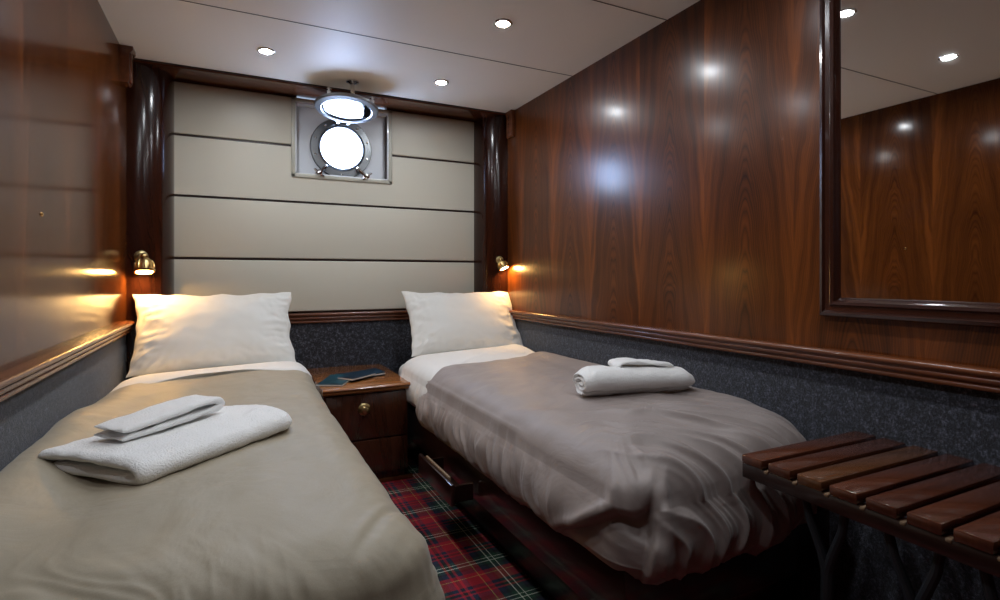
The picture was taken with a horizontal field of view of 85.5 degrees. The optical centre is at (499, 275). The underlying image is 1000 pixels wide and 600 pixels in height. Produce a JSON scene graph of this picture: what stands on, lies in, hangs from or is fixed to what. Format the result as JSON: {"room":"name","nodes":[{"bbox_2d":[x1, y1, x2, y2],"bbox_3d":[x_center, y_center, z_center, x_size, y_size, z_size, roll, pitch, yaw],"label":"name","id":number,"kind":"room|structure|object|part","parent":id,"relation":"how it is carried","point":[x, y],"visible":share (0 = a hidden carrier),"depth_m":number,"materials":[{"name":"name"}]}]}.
{"room":"ship cabin","nodes":[
{"label":"ship cabin","id":0,"kind":"room"},
{"bbox_2d":[0,0,125,470],"bbox_3d":[-0.991,-0.030,0.901,0.064,2.120,4.490,0,0,-26],"label":"wall","id":1,"kind":"structure","parent":0,"point":[63,96],"depth_m":1.57,"materials":[{"name":"brown wood"}]},
{"bbox_2d":[0,320,136,401],"bbox_3d":[-0.876,0.241,0.779,0.043,0.055,4.070,0,0,-26],"label":"trim","id":2,"kind":"structure","parent":1,"relation":"attached to","point":[16,379],"depth_m":1.45,"materials":[{"name":"brown wood"}]},
{"bbox_2d":[120,45,135,87],"bbox_3d":[-1.702,-0.957,2.474,0.050,0.165,0.080,0,0,-26],"label":"trim","id":3,"kind":"structure","parent":1,"relation":"attached to","point":[127,53],"depth_m":2.44,"materials":[{"name":"brown wood"}]},
{"bbox_2d":[133,251,155,273],"bbox_3d":[-1.694,-0.066,2.573,0.114,0.115,0.090,0,0,43],"label":"reading lamp","id":4,"kind":"object","parent":1,"relation":"attached to","point":[143,264],"visible":1,"depth_m":2.55,"materials":[{"name":"gold metal"}]},
{"bbox_3d":[-1.726,-0.093,2.605,0.024,0.060,0.060,0,0,43],"label":"wall plate","id":5,"kind":"part","parent":4,"relation":"part of","materials":[{"name":"gold metal"}]},
{"bbox_3d":[-1.684,-0.043,2.563,0.069,0.062,0.069,0,0,-26],"label":"bulb","id":6,"kind":"part","parent":4,"relation":"part of","materials":[{"name":"white glass"}]},
{"bbox_2d":[126,62,173,379],"bbox_3d":[-1.712,0.002,2.696,0.064,2.056,0.260,0,0,18],"label":"column","id":7,"kind":"structure","parent":1,"relation":"attached to","point":[150,98],"depth_m":2.63,"materials":[{"name":"brown wood"}]},
{"bbox_2d":[174,81,473,374],"bbox_3d":[-0.961,-0.005,3.224,2.140,2.070,0.064,0,0,-26],"label":"wall","id":8,"kind":"structure","parent":0,"point":[243,225],"depth_m":3.14,"materials":[{"name":"beige"}]},
{"bbox_3d":[-1.450,-0.884,2.961,0.584,0.270,0.014,0,0,-26],"label":"padded panel","id":9,"kind":"part","parent":8,"relation":"part of","materials":[{"name":"beige plastic"}]},
{"bbox_2d":[133,58,505,120],"bbox_3d":[-0.918,-1.058,3.136,2.040,0.064,0.260,0,0,-26],"label":"trim","id":10,"kind":"structure","parent":8,"relation":"attached to","point":[183,74],"depth_m":2.99,"materials":[{"name":"brown wood"}]},
{"bbox_3d":[-0.940,0.058,3.211,1.722,0.291,0.014,0,0,-26],"label":"padded panel","id":11,"kind":"part","parent":8,"relation":"part of","materials":[{"name":"beige plastic"}]},
{"bbox_3d":[-0.940,-0.259,3.211,1.722,0.317,0.014,0,0,-26],"label":"padded panel","id":12,"kind":"part","parent":8,"relation":"part of","materials":[{"name":"beige plastic"}]},
{"bbox_3d":[-0.940,-0.584,3.211,1.722,0.306,0.014,0,0,-26],"label":"padded panel","id":13,"kind":"part","parent":8,"relation":"part of","materials":[{"name":"beige plastic"}]},
{"bbox_2d":[291,79,391,183],"bbox_3d":[-0.858,-0.802,3.065,0.581,0.475,0.442,0,0,-26],"label":"window","id":14,"kind":"structure","parent":8,"relation":"in","point":[340,136],"depth_m":3.20,"materials":[{"name":"white metal"}]},
{"bbox_3d":[-0.955,-0.765,3.255,0.246,0.246,0.002,0,0,-26],"label":"porthole pane","id":15,"kind":"part","parent":14,"relation":"part of","materials":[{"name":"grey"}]},
{"bbox_3d":[-0.857,-0.936,3.027,0.272,0.050,0.270,0,0,-26],"label":"glass","id":16,"kind":"part","parent":14,"relation":"part of","materials":[{"name":"white glass"}]},
{"bbox_2d":[288,310,409,323],"bbox_3d":[-0.931,0.244,3.194,1.722,0.062,0.034,0,0,-26],"label":"trim","id":17,"kind":"structure","parent":8,"relation":"attached to","point":[360,316],"depth_m":3.20,"materials":[{"name":"brown wood"}]},
{"bbox_3d":[-0.420,-0.884,3.466,0.565,0.270,0.014,0,0,-26],"label":"padded panel","id":18,"kind":"part","parent":8,"relation":"part of","materials":[{"name":"beige plastic"}]},
{"bbox_2d":[98,0,699,112],"bbox_3d":[0.036,-1.064,1.187,2.140,0.051,4.100,0,0,-26],"label":"ceiling","id":19,"kind":"structure","parent":0,"point":[396,48],"depth_m":2.35,"materials":[{"name":"white paint"}]},
{"bbox_2d":[256,47,274,54],"bbox_3d":[-1.082,-1.038,2.499,0.080,0.006,0.080,0,0,-26],"label":"recessed light","id":20,"kind":"object","parent":19,"relation":"in","point":[263,50],"visible":1,"depth_m":2.50,"materials":[{"name":"silver metal"}]},
{"bbox_2d":[434,79,448,84],"bbox_3d":[-0.315,-1.038,2.900,0.080,0.006,0.080,0,0,-26],"label":"recessed light","id":21,"kind":"object","parent":19,"relation":"in","point":[439,81],"visible":1,"depth_m":2.90,"materials":[{"name":"white"}]},
{"bbox_2d":[493,19,512,27],"bbox_3d":[0.012,-1.038,2.225,0.080,0.006,0.080,0,0,-26],"label":"recessed light","id":22,"kind":"object","parent":19,"relation":"in","point":[500,23],"visible":1,"depth_m":2.22,"materials":[{"name":"white"}]},
{"bbox_2d":[381,454,550,599],"bbox_3d":[-0.049,1.055,1.362,2.140,0.050,4.490,0,0,-26],"label":"floor","id":23,"kind":"structure","parent":0,"point":[468,564],"depth_m":2.03,"materials":[{"name":"carpet"}]},
{"bbox_2d":[307,364,412,482],"bbox_3d":[-0.766,0.781,2.909,0.448,0.497,0.669,0,0,-26],"label":"nightstand","id":24,"kind":"object","parent":23,"relation":"on","point":[372,412],"visible":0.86,"depth_m":2.67,"materials":[{"name":"brown wood"}]},
{"bbox_2d":[316,375,349,385],"bbox_3d":[-0.823,0.523,2.715,0.130,0.020,0.200,0,0,2],"label":"brochure","id":25,"kind":"object","parent":24,"relation":"on","point":[331,380],"visible":0.83,"depth_m":2.68,"materials":[{"name":"blue paper"}]},
{"bbox_2d":[338,371,375,380],"bbox_3d":[-0.738,0.515,2.790,0.100,0.012,0.170,0,0,29],"label":"brochure","id":26,"kind":"object","parent":24,"relation":"on","point":[359,375],"visible":1,"depth_m":2.78,"materials":[{"name":"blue paper"}]},
{"bbox_2d":[334,368,384,376],"bbox_3d":[-0.750,0.522,2.895,0.230,0.020,0.150,0,0,-34],"label":"brochure","id":27,"kind":"object","parent":24,"relation":"on","point":[378,372],"visible":0.48,"depth_m":2.91,"materials":[{"name":"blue paper"}]},
{"bbox_3d":[-0.652,0.648,2.615,0.060,0.060,0.040,0,0,-26],"label":"knob","id":28,"kind":"part","parent":24,"relation":"part of","materials":[{"name":"gold metal"}]},
{"bbox_3d":[-0.649,0.685,2.648,0.392,0.220,0.018,0,0,-26],"label":"drawer","id":29,"kind":"part","parent":24,"relation":"part of","materials":[{"name":"brown wood"}]},
{"bbox_3d":[-0.649,0.884,2.648,0.392,0.162,0.018,0,0,-26],"label":"door","id":30,"kind":"part","parent":24,"relation":"part of","materials":[{"name":"brown wood"}]},
{"bbox_2d":[399,364,829,599],"bbox_3d":[0.122,0.765,2.332,0.871,0.530,2.080,0,0,-26],"label":"bed","id":31,"kind":"object","parent":23,"relation":"on","point":[560,566],"visible":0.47,"depth_m":1.58,"materials":[{"name":"brown wood"}]},
{"bbox_3d":[-0.217,0.795,2.148,0.100,0.080,0.390,0,0,-26],"label":"drawer","id":32,"kind":"part","parent":31,"relation":"part of","materials":[{"name":"brown wood"}]},
{"bbox_2d":[400,344,533,406],"bbox_3d":[-0.135,0.534,2.952,0.922,0.257,0.621,0,0,-39],"label":"sheet","id":33,"kind":"object","parent":31,"relation":"on","point":[419,370],"visible":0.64,"depth_m":2.75,"materials":[{"name":"white fabric"}]},
{"bbox_2d":[401,291,522,356],"bbox_3d":[-0.216,0.271,3.259,0.711,0.362,0.264,0,0,-23],"label":"pillow","id":34,"kind":"object","parent":33,"relation":"on","point":[440,322],"visible":0.88,"depth_m":3.18,"materials":[{"name":"white fabric"}]},
{"bbox_2d":[416,351,817,584],"bbox_3d":[0.249,0.556,2.123,0.822,0.329,1.795,0,0,-26],"label":"duvet","id":35,"kind":"object","parent":31,"relation":"on","point":[657,490],"visible":0.86,"depth_m":1.45,"materials":[{"name":"grey fabric"}]},
{"bbox_2d":[573,365,694,395],"bbox_3d":[0.470,0.356,1.888,0.431,0.100,0.128,0,0,-17],"label":"bath towel","id":36,"kind":"object","parent":35,"relation":"on","point":[595,380],"visible":0.98,"depth_m":1.83,"materials":[{"name":"white fabric"}]},
{"bbox_2d":[608,357,673,367],"bbox_3d":[0.501,0.314,1.928,0.225,0.046,0.095,0,0,-17],"label":"hand towel","id":37,"kind":"object","parent":36,"relation":"on","point":[623,362],"visible":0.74,"depth_m":1.90,"materials":[{"name":"white fabric"}]},
{"bbox_2d":[742,431,999,599],"bbox_3d":[1.014,0.732,0.977,0.457,0.594,0.997,0,0,-26],"label":"slatted bench","id":38,"kind":"object","parent":23,"relation":"on","point":[941,495],"visible":1,"depth_m":1.13,"materials":[{"name":"brown wood"}]},
{"bbox_3d":[0.707,0.758,1.170,0.031,0.543,0.105,0,0,-26],"label":"leg","id":39,"kind":"part","parent":38,"relation":"part of","materials":[{"name":"black"}]},
{"bbox_3d":[0.816,0.474,0.901,0.026,0.035,0.960,0,0,-26],"label":"rail","id":40,"kind":"part","parent":38,"relation":"part of","materials":[{"name":"brown wood"}]},
{"bbox_3d":[0.781,0.758,1.018,0.031,0.543,0.105,0,0,-26],"label":"leg","id":41,"kind":"part","parent":38,"relation":"part of","materials":[{"name":"black"}]},
{"bbox_3d":[0.848,0.758,0.883,0.031,0.543,0.105,0,0,-26],"label":"leg","id":42,"kind":"part","parent":38,"relation":"part of","materials":[{"name":"black"}]},
{"bbox_3d":[-0.950,0.765,1.784,0.786,0.530,2.120,0,0,-26],"label":"bed","id":43,"kind":"object","parent":23,"relation":"on","visible":0},
{"bbox_2d":[110,361,311,392],"bbox_3d":[-1.255,0.530,2.431,0.912,0.265,0.408,0,0,-41],"label":"sheet","id":44,"kind":"object","parent":43,"relation":"on","point":[276,365],"visible":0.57,"depth_m":2.28,"materials":[{"name":"white fabric"}]},
{"bbox_2d":[126,292,295,377],"bbox_3d":[-1.387,0.268,2.656,0.726,0.363,0.263,0,0,-26],"label":"pillow","id":45,"kind":"object","parent":44,"relation":"on","point":[174,332],"visible":0.88,"depth_m":2.58,"materials":[{"name":"white fabric"}]},
{"bbox_2d":[0,370,444,599],"bbox_3d":[-0.864,0.565,1.653,0.824,0.324,1.983,0,0,-26],"label":"duvet","id":46,"kind":"object","parent":43,"relation":"on","point":[297,512],"visible":0.76,"depth_m":0.99,"materials":[{"name":"beige fabric"}]},
{"bbox_2d":[38,404,291,484],"bbox_3d":[-0.809,0.402,1.389,0.330,0.068,0.495,0,0,19],"label":"bath towel","id":47,"kind":"object","parent":46,"relation":"on","point":[148,458],"visible":0.9,"depth_m":1.24,"materials":[{"name":"white fabric"}]},
{"bbox_2d":[94,395,224,440],"bbox_3d":[-0.850,0.352,1.371,0.114,0.053,0.274,0,0,23],"label":"hand towel","id":48,"kind":"object","parent":47,"relation":"on","point":[158,417],"visible":1,"depth_m":1.33,"materials":[{"name":"white fabric"}]},
{"bbox_2d":[508,0,999,599],"bbox_3d":[0.894,-0.030,1.824,0.060,2.120,4.490,0,0,-26],"label":"wall","id":49,"kind":"structure","parent":0,"point":[672,180],"depth_m":1.94,"materials":[{"name":"brown wood"}]},
{"bbox_2d":[474,116,507,291],"bbox_3d":[-0.073,0.002,3.502,0.244,2.056,0.059,0,0,24],"label":"column","id":50,"kind":"structure","parent":49,"relation":"attached to","point":[490,132],"depth_m":3.47,"materials":[{"name":"brown wood"}]},
{"bbox_2d":[496,256,508,270],"bbox_3d":[0.019,-0.080,3.424,0.074,0.094,0.096,0,0,-15],"label":"reading lamp","id":51,"kind":"object","parent":49,"relation":"attached to","point":[502,264],"visible":1,"depth_m":3.40,"materials":[{"name":"gold metal"}]},
{"bbox_3d":[0.022,-0.069,3.413,0.073,0.072,0.074,0,0,-26],"label":"lamp shade","id":52,"kind":"part","parent":51,"relation":"part of","materials":[{"name":"gold metal"}]},
{"bbox_2d":[505,109,514,138],"bbox_3d":[0.065,-0.957,3.417,0.028,0.165,0.080,0,0,-26],"label":"trim","id":53,"kind":"structure","parent":49,"relation":"attached to","point":[510,115],"depth_m":3.40,"materials":[{"name":"brown wood"}]},
{"bbox_2d":[509,310,999,393],"bbox_3d":[0.918,0.241,1.658,0.043,0.055,4.070,0,0,-26],"label":"trim","id":54,"kind":"structure","parent":49,"relation":"attached to","point":[978,378],"depth_m":1.62,"materials":[{"name":"brown wood"}]},
{"bbox_2d":[820,0,999,327],"bbox_3d":[1.151,-0.406,1.201,0.026,1.048,0.904,0,0,-26],"label":"wall mirror","id":55,"kind":"object","parent":49,"relation":"attached to","point":[910,89],"visible":1,"depth_m":1.40,"materials":[{"name":"brown mirror"}]},
{"bbox_3d":[0.965,-0.406,1.582,0.026,1.048,0.056,0,0,-26],"label":"frame","id":56,"kind":"part","parent":55,"relation":"part of","materials":[{"name":"wood"}]},
{"bbox_3d":[1.151,0.090,1.201,0.026,0.056,0.904,0,0,-26],"label":"frame","id":57,"kind":"part","parent":55,"relation":"part of","materials":[{"name":"wood"}]}
]}

